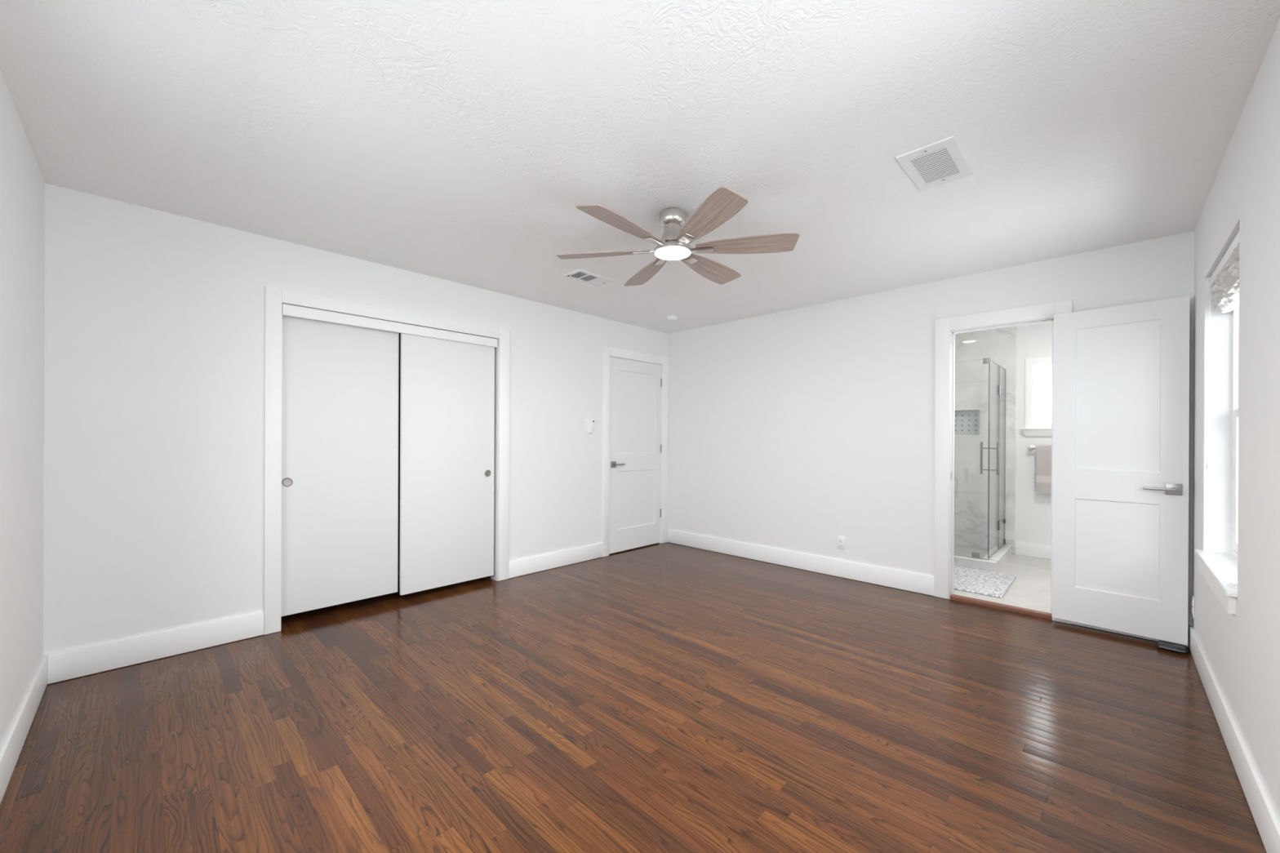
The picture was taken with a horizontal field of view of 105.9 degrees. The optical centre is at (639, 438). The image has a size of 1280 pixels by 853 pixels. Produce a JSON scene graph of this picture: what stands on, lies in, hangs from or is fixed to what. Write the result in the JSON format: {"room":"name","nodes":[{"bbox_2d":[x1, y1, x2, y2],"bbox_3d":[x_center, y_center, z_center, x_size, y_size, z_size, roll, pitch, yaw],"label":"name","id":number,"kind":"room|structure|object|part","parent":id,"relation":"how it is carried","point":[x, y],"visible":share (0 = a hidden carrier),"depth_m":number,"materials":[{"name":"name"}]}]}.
{"room":"empty bedroom","nodes":[
{"label":"empty bedroom","id":0,"kind":"room"},
{"bbox_2d":[0,69,44,749],"bbox_3d":[-1.494,-0.015,0.876,4.059,2.440,0.150,0,0,44],"label":"wall","id":1,"kind":"structure","parent":0,"point":[22,184],"depth_m":1.89,"materials":[{"name":"white paint"}]},
{"bbox_2d":[0,654,47,804],"bbox_3d":[-1.447,1.132,0.941,4.045,0.142,0.014,0,0,44],"label":"baseboard","id":2,"kind":"structure","parent":1,"relation":"attached to","point":[11,749],"depth_m":1.85,"materials":[{"name":"white paint"}]},
{"bbox_2d":[43,182,668,655],"bbox_3d":[-1.380,-0.017,3.982,0.110,2.440,4.778,0,0,44],"label":"wall","id":3,"kind":"structure","parent":0,"point":[154,320],"depth_m":2.72,"materials":[{"name":"white paint"}]},
{"bbox_2d":[47,611,263,684],"bbox_3d":[-2.593,1.125,2.653,0.014,0.142,0.839,0,0,44],"label":"baseboard","id":4,"kind":"structure","parent":3,"relation":"attached to","point":[83,661],"depth_m":2.60,"materials":[{"name":"white paint"}]},
{"bbox_2d":[280,315,399,616],"bbox_3d":[-2.051,0.152,3.317,0.034,1.962,0.734,0,0,44],"label":"door","id":5,"kind":"structure","parent":3,"relation":"in","point":[340,388],"depth_m":3.29,"materials":[{"name":"white paint"}]},
{"bbox_3d":[-2.255,0.278,3.087,0.005,0.057,0.057,0,0,44],"label":"finger pull","id":6,"kind":"part","parent":5,"relation":"part of","materials":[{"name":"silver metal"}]},
{"bbox_2d":[263,285,510,635],"bbox_3d":[-1.750,0.134,3.589,0.128,2.136,1.674,0,0,44],"label":"door frame","id":7,"kind":"structure","parent":3,"relation":"attached to","point":[275,297],"depth_m":3.21,"materials":[{"name":"white paint"}]},
{"bbox_2d":[399,333,494,595],"bbox_3d":[-1.501,0.164,3.824,0.034,1.981,0.748,0,0,44],"label":"door","id":8,"kind":"structure","parent":3,"relation":"in","point":[447,387],"depth_m":3.78,"materials":[{"name":"white paint"}]},
{"bbox_3d":[-1.272,0.290,4.039,0.005,0.057,0.057,0,0,44],"label":"finger pull","id":9,"kind":"part","parent":8,"relation":"part of","materials":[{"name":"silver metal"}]},
{"bbox_2d":[508,542,602,578],"bbox_3d":[-0.759,1.132,4.537,0.014,0.142,1.072,0,0,44],"label":"baseboard","id":10,"kind":"structure","parent":3,"relation":"attached to","point":[519,567],"depth_m":4.49,"materials":[{"name":"white paint"}]},
{"bbox_2d":[585,419,593,434],"bbox_3d":[-0.504,-0.116,4.794,0.010,0.142,0.104,0,0,44],"label":"remote holder","id":11,"kind":"object","parent":3,"relation":"attached to","point":[588,422],"visible":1,"depth_m":4.78,"materials":[{"name":"white plastic"}]},
{"bbox_2d":[589,419,594,433],"bbox_3d":[-0.478,-0.124,4.801,0.017,0.142,0.064,0,0,44],"label":"remote control","id":12,"kind":"object","parent":11,"relation":"attached to","point":[592,424],"visible":1,"depth_m":4.79,"materials":[{"name":"white plastic"}]},
{"bbox_2d":[608,356,662,554],"bbox_3d":[-0.036,0.173,5.279,0.085,2.045,0.810,0,0,44],"label":"door","id":13,"kind":"structure","parent":3,"relation":"in","point":[635,446],"depth_m":5.27,"materials":[{"name":"white paint"}]},
{"bbox_3d":[-0.228,0.270,5.057,0.050,0.066,0.158,0,0,44],"label":"lever handle","id":14,"kind":"part","parent":13,"relation":"part of","materials":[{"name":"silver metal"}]},
{"bbox_3d":[-0.039,-0.282,5.309,0.032,0.893,0.588,0,0,44],"label":"panel","id":15,"kind":"part","parent":13,"relation":"part of","materials":[{"name":"white paint"}]},
{"bbox_3d":[-0.043,0.654,5.310,0.032,0.616,0.588,0,0,44],"label":"panel","id":16,"kind":"part","parent":13,"relation":"part of","materials":[{"name":"white paint"}]},
{"bbox_2d":[601,345,669,556],"bbox_3d":[-0.064,0.131,5.321,0.128,2.155,1.018,0,0,44],"label":"door frame","id":17,"kind":"structure","parent":3,"relation":"attached to","point":[607,352],"depth_m":5.28,"materials":[{"name":"white paint"}]},
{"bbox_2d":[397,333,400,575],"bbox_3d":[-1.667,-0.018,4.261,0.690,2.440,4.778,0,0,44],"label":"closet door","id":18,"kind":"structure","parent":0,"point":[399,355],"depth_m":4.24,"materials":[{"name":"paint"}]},
{"bbox_2d":[0,542,1266,852],"bbox_3d":[-0.193,1.270,2.821,5.219,0.120,4.778,0,0,44],"label":"floor","id":19,"kind":"structure","parent":0,"point":[668,697],"depth_m":2.00,"materials":[{"name":"brown wood"}]},
{"bbox_2d":[1157,640,1187,654],"bbox_3d":[3.082,1.208,2.795,0.092,0.032,0.118,0,0,-40],"label":"floor vent","id":20,"kind":"object","parent":19,"relation":"on","point":[1171,646],"visible":1,"depth_m":2.78,"materials":[{"name":"black metal"}]},
{"bbox_2d":[0,0,1279,333],"bbox_3d":[0.569,-1.277,3.590,5.219,0.100,6.930,0,0,44],"label":"ceiling","id":21,"kind":"structure","parent":0,"point":[460,141],"depth_m":1.89,"materials":[{"name":"white paint"}]},
{"bbox_2d":[563,268,613,286],"bbox_3d":[-0.388,-1.223,3.689,0.196,0.018,0.340,0,0,44],"label":"ceiling vent","id":22,"kind":"object","parent":21,"relation":"in","point":[580,275],"visible":1,"depth_m":3.67,"materials":[{"name":"white metal"}]},
{"bbox_2d":[666,315,677,320],"bbox_3d":[0.320,-1.212,4.875,0.116,0.034,0.116,0,0,44],"label":"smoke detector","id":23,"kind":"object","parent":21,"relation":"attached to","point":[668,317],"visible":1,"depth_m":4.84,"materials":[{"name":"white plastic"}]},
{"bbox_2d":[555,186,799,286],"bbox_3d":[0.178,-1.115,2.629,1.210,0.228,1.314,0,0,44],"label":"ceiling fan","id":24,"kind":"object","parent":21,"relation":"hanging from","point":[723,203],"visible":1,"depth_m":2.55,"materials":[{"name":"brown wood"}]},
{"bbox_3d":[-0.207,-1.030,2.695,0.530,0.006,0.158,0,13,10],"label":"blade","id":25,"kind":"part","parent":24,"relation":"part of","materials":[{"name":"brown wood"}]},
{"bbox_3d":[-0.071,-1.029,2.329,0.158,0.006,0.530,16,10,39],"label":"blade","id":26,"kind":"part","parent":24,"relation":"part of","materials":[{"name":"brown wood"}]},
{"bbox_3d":[0.043,-1.029,2.994,0.158,0.006,0.530,-13,5,-20],"label":"blade","id":27,"kind":"part","parent":24,"relation":"part of","materials":[{"name":"brown wood"}]},
{"bbox_2d":[654,246,690,260],"bbox_3d":[0.178,-1.005,2.629,0.195,0.009,0.195,0,0,44],"label":"diffuser","id":28,"kind":"object","parent":24,"relation":"attached to","point":[667,253],"depth_m":2.60,"materials":[{"name":"white glass"}]},
{"bbox_3d":[0.427,-1.028,2.929,0.158,0.006,0.530,-16,-10,39],"label":"blade","id":29,"kind":"part","parent":24,"relation":"part of","materials":[{"name":"brown wood"}]},
{"bbox_3d":[0.313,-1.028,2.263,0.158,0.006,0.530,14,-5,-20],"label":"blade","id":30,"kind":"part","parent":24,"relation":"part of","materials":[{"name":"brown wood"}]},
{"bbox_3d":[0.562,-1.027,2.563,0.530,0.006,0.158,0,-12,10],"label":"blade","id":31,"kind":"part","parent":24,"relation":"part of","materials":[{"name":"brown wood"}]},
{"bbox_2d":[895,135,973,191],"bbox_3d":[1.321,-1.218,2.159,0.214,0.008,0.384,0,0,44],"label":"ceiling vent","id":32,"kind":"object","parent":21,"relation":"in","point":[942,162],"visible":1,"depth_m":2.14,"materials":[{"name":"white metal"}]},
{"bbox_2d":[668,231,1194,622],"bbox_3d":[1.464,-0.004,4.631,5.059,2.440,0.120,0,0,44],"label":"wall","id":33,"kind":"structure","parent":0,"point":[797,430],"depth_m":4.23,"materials":[{"name":"white paint"}]},
{"bbox_2d":[667,529,933,595],"bbox_3d":[1.305,1.138,4.688,2.722,0.148,0.014,0,0,44],"label":"baseboard","id":34,"kind":"structure","parent":33,"relation":"attached to","point":[908,581],"depth_m":4.41,"materials":[{"name":"white paint"}]},
{"bbox_2d":[836,535,844,550],"bbox_3d":[1.766,0.916,4.243,0.072,0.116,0.008,0,0,44],"label":"wall outlet","id":35,"kind":"object","parent":33,"relation":"attached to","point":[840,540],"visible":1,"depth_m":4.24,"materials":[{"name":"white plastic"}]},
{"bbox_2d":[950,594,1052,619],"bbox_3d":[2.585,1.207,3.482,0.592,0.034,0.048,0,0,44],"label":"threshold","id":36,"kind":"object","parent":33,"relation":"attached to","point":[953,597],"visible":0.96,"depth_m":3.45,"materials":[{"name":"brown wood"}]},
{"bbox_2d":[933,299,1072,623],"bbox_3d":[2.613,0.152,3.511,0.788,2.140,0.156,0,0,44],"label":"door frame","id":37,"kind":"structure","parent":33,"relation":"attached to","point":[944,394],"depth_m":3.68,"materials":[{"name":"white paint"}]},
{"bbox_2d":[1052,296,1189,645],"bbox_3d":[2.946,0.183,2.990,0.089,2.009,0.600,0,0,-42],"label":"door","id":38,"kind":"structure","parent":33,"relation":"in","point":[1121,374],"depth_m":2.97,"materials":[{"name":"white paint"}]},
{"bbox_3d":[2.959,0.675,3.005,0.032,0.578,0.381,0,0,-43],"label":"panel","id":39,"kind":"part","parent":38,"relation":"part of","materials":[{"name":"white paint"}]},
{"bbox_3d":[2.963,-0.255,3.004,0.032,0.914,0.381,0,0,-43],"label":"panel","id":40,"kind":"part","parent":38,"relation":"part of","materials":[{"name":"white paint"}]},
{"bbox_3d":[3.063,0.294,2.833,0.050,0.066,0.158,0,0,-43],"label":"lever handle","id":41,"kind":"part","parent":38,"relation":"part of","materials":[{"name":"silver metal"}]},
{"bbox_2d":[1070,621,1192,647],"bbox_3d":[3.034,1.147,3.004,0.530,0.148,0.014,0,0,44],"label":"baseboard","id":42,"kind":"structure","parent":33,"relation":"attached to","point":[1071,622],"depth_m":3.01,"materials":[{"name":"white paint"}]},
{"bbox_2d":[953,544,1050,613],"bbox_3d":[3.193,1.246,4.370,2.209,0.155,2.078,0,0,44],"label":"floor","id":43,"kind":"structure","parent":0,"point":[1030,588],"depth_m":4.01,"materials":[{"name":"beige tile"}]},
{"bbox_2d":[954,544,1012,572],"bbox_3d":[3.136,1.146,5.000,1.030,0.095,0.998,0,0,44],"label":"shower curb","id":44,"kind":"object","parent":43,"relation":"on","point":[1000,557],"visible":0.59,"depth_m":4.45,"materials":[{"name":"stone"}]},
{"bbox_2d":[956,357,1005,559],"bbox_3d":[3.158,0.183,5.012,1.036,1.827,0.953,0,0,44],"label":"shower enclosure","id":45,"kind":"object","parent":44,"relation":"on","point":[998,540],"visible":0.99,"depth_m":4.70,"materials":[{"name":"clear glass"}]},
{"bbox_3d":[2.809,0.184,4.702,0.969,1.821,0.010,0,0,44],"label":"glass panel","id":46,"kind":"part","parent":45,"relation":"part of","materials":[{"name":"clear glass"}]},
{"bbox_3d":[3.190,0.178,4.404,0.142,0.294,0.019,0,0,44],"label":"handle","id":47,"kind":"part","parent":45,"relation":"part of","materials":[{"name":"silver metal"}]},
{"bbox_3d":[3.349,0.185,4.567,0.010,1.809,0.536,0,0,44],"label":"glass door","id":48,"kind":"part","parent":45,"relation":"part of","materials":[{"name":"clear glass"}]},
{"bbox_3d":[3.675,0.188,4.902,0.010,1.821,0.388,0,0,44],"label":"glass panel","id":49,"kind":"part","parent":45,"relation":"part of","materials":[{"name":"clear glass"}]},
{"bbox_2d":[953,565,1016,598],"bbox_3d":[2.782,1.184,4.071,0.538,0.016,0.793,0,0,44],"label":"bath mat","id":50,"kind":"object","parent":43,"relation":"on","point":[988,583],"visible":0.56,"depth_m":3.98,"materials":[{"name":"white fabric"}]},
{"bbox_2d":[1011,322,1052,554],"bbox_3d":[3.881,0.006,5.071,2.209,2.440,0.120,0,0,44],"label":"wall","id":51,"kind":"structure","parent":0,"point":[1033,508],"depth_m":4.92,"materials":[{"name":"white paint"}]},
{"bbox_2d":[954,326,1016,554],"bbox_3d":[3.497,-0.013,5.355,1.060,2.404,0.008,0,0,44],"label":"shower tile","id":52,"kind":"structure","parent":51,"relation":"attached to","point":[971,377],"depth_m":5.19,"materials":[{"name":"tile"}]},
{"bbox_2d":[954,407,982,435],"bbox_3d":[3.582,-0.181,5.337,0.345,0.307,0.107,0,0,44],"label":"shower niche","id":53,"kind":"object","parent":52,"relation":"in","point":[967,422],"visible":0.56,"depth_m":5.34,"materials":[{"name":"tile"}]},
{"bbox_2d":[1014,339,1016,554],"bbox_3d":[3.878,-0.011,4.983,0.005,2.404,0.008,0,0,44],"label":"tile edge","id":54,"kind":"structure","parent":52,"relation":"attached to","point":[1015,340],"depth_m":4.98,"materials":[{"name":"white stone"}]},
{"bbox_2d":[1027,444,1036,449],"bbox_3d":[4.160,0.088,4.654,0.662,0.052,0.088,0,0,44],"label":"towel bar","id":55,"kind":"object","parent":51,"relation":"attached to","point":[1030,446],"visible":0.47,"depth_m":4.84,"materials":[{"name":"silver metal"}]},
{"bbox_2d":[1035,445,1051,493],"bbox_3d":[4.086,0.304,4.685,0.376,0.474,0.041,0,0,44],"label":"bath towel","id":56,"kind":"object","parent":55,"relation":"hanging from","point":[1043,466],"visible":0.3,"depth_m":4.76,"materials":[{"name":"beige fabric"}]},
{"bbox_2d":[1015,541,1051,559],"bbox_3d":[4.247,1.128,4.617,1.042,0.139,0.014,0,0,44],"label":"baseboard","id":57,"kind":"structure","parent":51,"relation":"attached to","point":[1023,548],"depth_m":4.88,"materials":[{"name":"white paint"}]},
{"bbox_2d":[1020,356,1052,435],"bbox_3d":[4.178,-0.419,4.699,0.734,0.790,0.122,0,0,44],"label":"window","id":58,"kind":"structure","parent":51,"relation":"in","point":[1038,371],"depth_m":4.87,"materials":[{"name":"white glass"}]},
{"bbox_3d":[4.155,-0.063,4.677,0.734,0.078,0.062,0,0,44],"label":"sill","id":59,"kind":"part","parent":58,"relation":"part of","materials":[{"name":"white paint"}]},
{"bbox_3d":[4.199,-0.446,4.721,0.550,0.596,0.060,0,0,44],"label":"frame","id":60,"kind":"part","parent":58,"relation":"part of","materials":[{"name":"white glass"}]},
{"bbox_3d":[4.206,-0.446,4.727,0.530,0.576,0.006,0,0,44],"label":"pane","id":61,"kind":"part","parent":58,"relation":"part of","materials":[{"name":"white glass"}]},
{"bbox_2d":[1191,18,1279,822],"bbox_3d":[2.372,0.052,1.830,0.150,2.540,6.930,0,0,44],"label":"wall","id":62,"kind":"structure","parent":0,"point":[1242,650],"depth_m":1.69,"materials":[{"name":"white paint"}]},
{"bbox_2d":[1191,595,1195,618],"bbox_3d":[3.167,0.963,2.766,0.008,0.116,0.072,0,0,44],"label":"wall outlet","id":63,"kind":"object","parent":62,"relation":"attached to","point":[1193,597],"visible":1,"depth_m":2.75,"materials":[{"name":"white plastic"}]},
{"bbox_2d":[1194,304,1239,614],"bbox_3d":[2.640,-0.077,2.128,0.174,1.510,0.978,0,0,44],"label":"window","id":64,"kind":"structure","parent":62,"relation":"in","point":[1219,570],"depth_m":2.38,"materials":[{"name":"white plastic"}]},
{"bbox_3d":[2.617,0.590,2.147,0.119,0.023,0.978,0,0,44],"label":"sill","id":65,"kind":"part","parent":64,"relation":"part of","materials":[{"name":"white paint"}]},
{"bbox_2d":[1205,230,1239,468],"bbox_3d":[2.623,-0.335,2.126,0.098,0.969,0.924,0,0,44],"label":"window shade","id":66,"kind":"object","parent":64,"relation":"attached to","point":[1224,282],"visible":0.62,"depth_m":2.21,"materials":[{"name":"white fabric"}]},
{"bbox_3d":[2.854,-0.329,2.420,0.004,0.905,0.004,0,0,44],"label":"pull cord","id":67,"kind":"part","parent":66,"relation":"part of","materials":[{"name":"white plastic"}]},
{"bbox_2d":[1227,583,1237,589],"bbox_3d":[2.319,0.573,1.863,0.069,0.008,0.084,0,0,44],"label":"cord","id":68,"kind":"object","parent":64,"relation":"on","point":[1233,585],"visible":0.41,"depth_m":1.89,"materials":[{"name":"white plastic"}]},
{"bbox_3d":[2.674,-0.126,2.077,0.055,1.412,0.932,0,0,44],"label":"frame","id":69,"kind":"part","parent":64,"relation":"part of","materials":[{"name":"white plastic"}]},
{"bbox_3d":[2.664,0.202,2.084,0.022,0.696,0.872,0,0,44],"label":"sash","id":70,"kind":"part","parent":64,"relation":"part of","materials":[{"name":"white plastic"}]},
{"bbox_2d":[1188,624,1279,852],"bbox_3d":[1.613,1.148,1.175,0.014,0.136,4.590,0,0,44],"label":"baseboard","id":71,"kind":"structure","parent":62,"relation":"attached to","point":[1265,818],"depth_m":1.71,"materials":[{"name":"white paint"}]}
]}

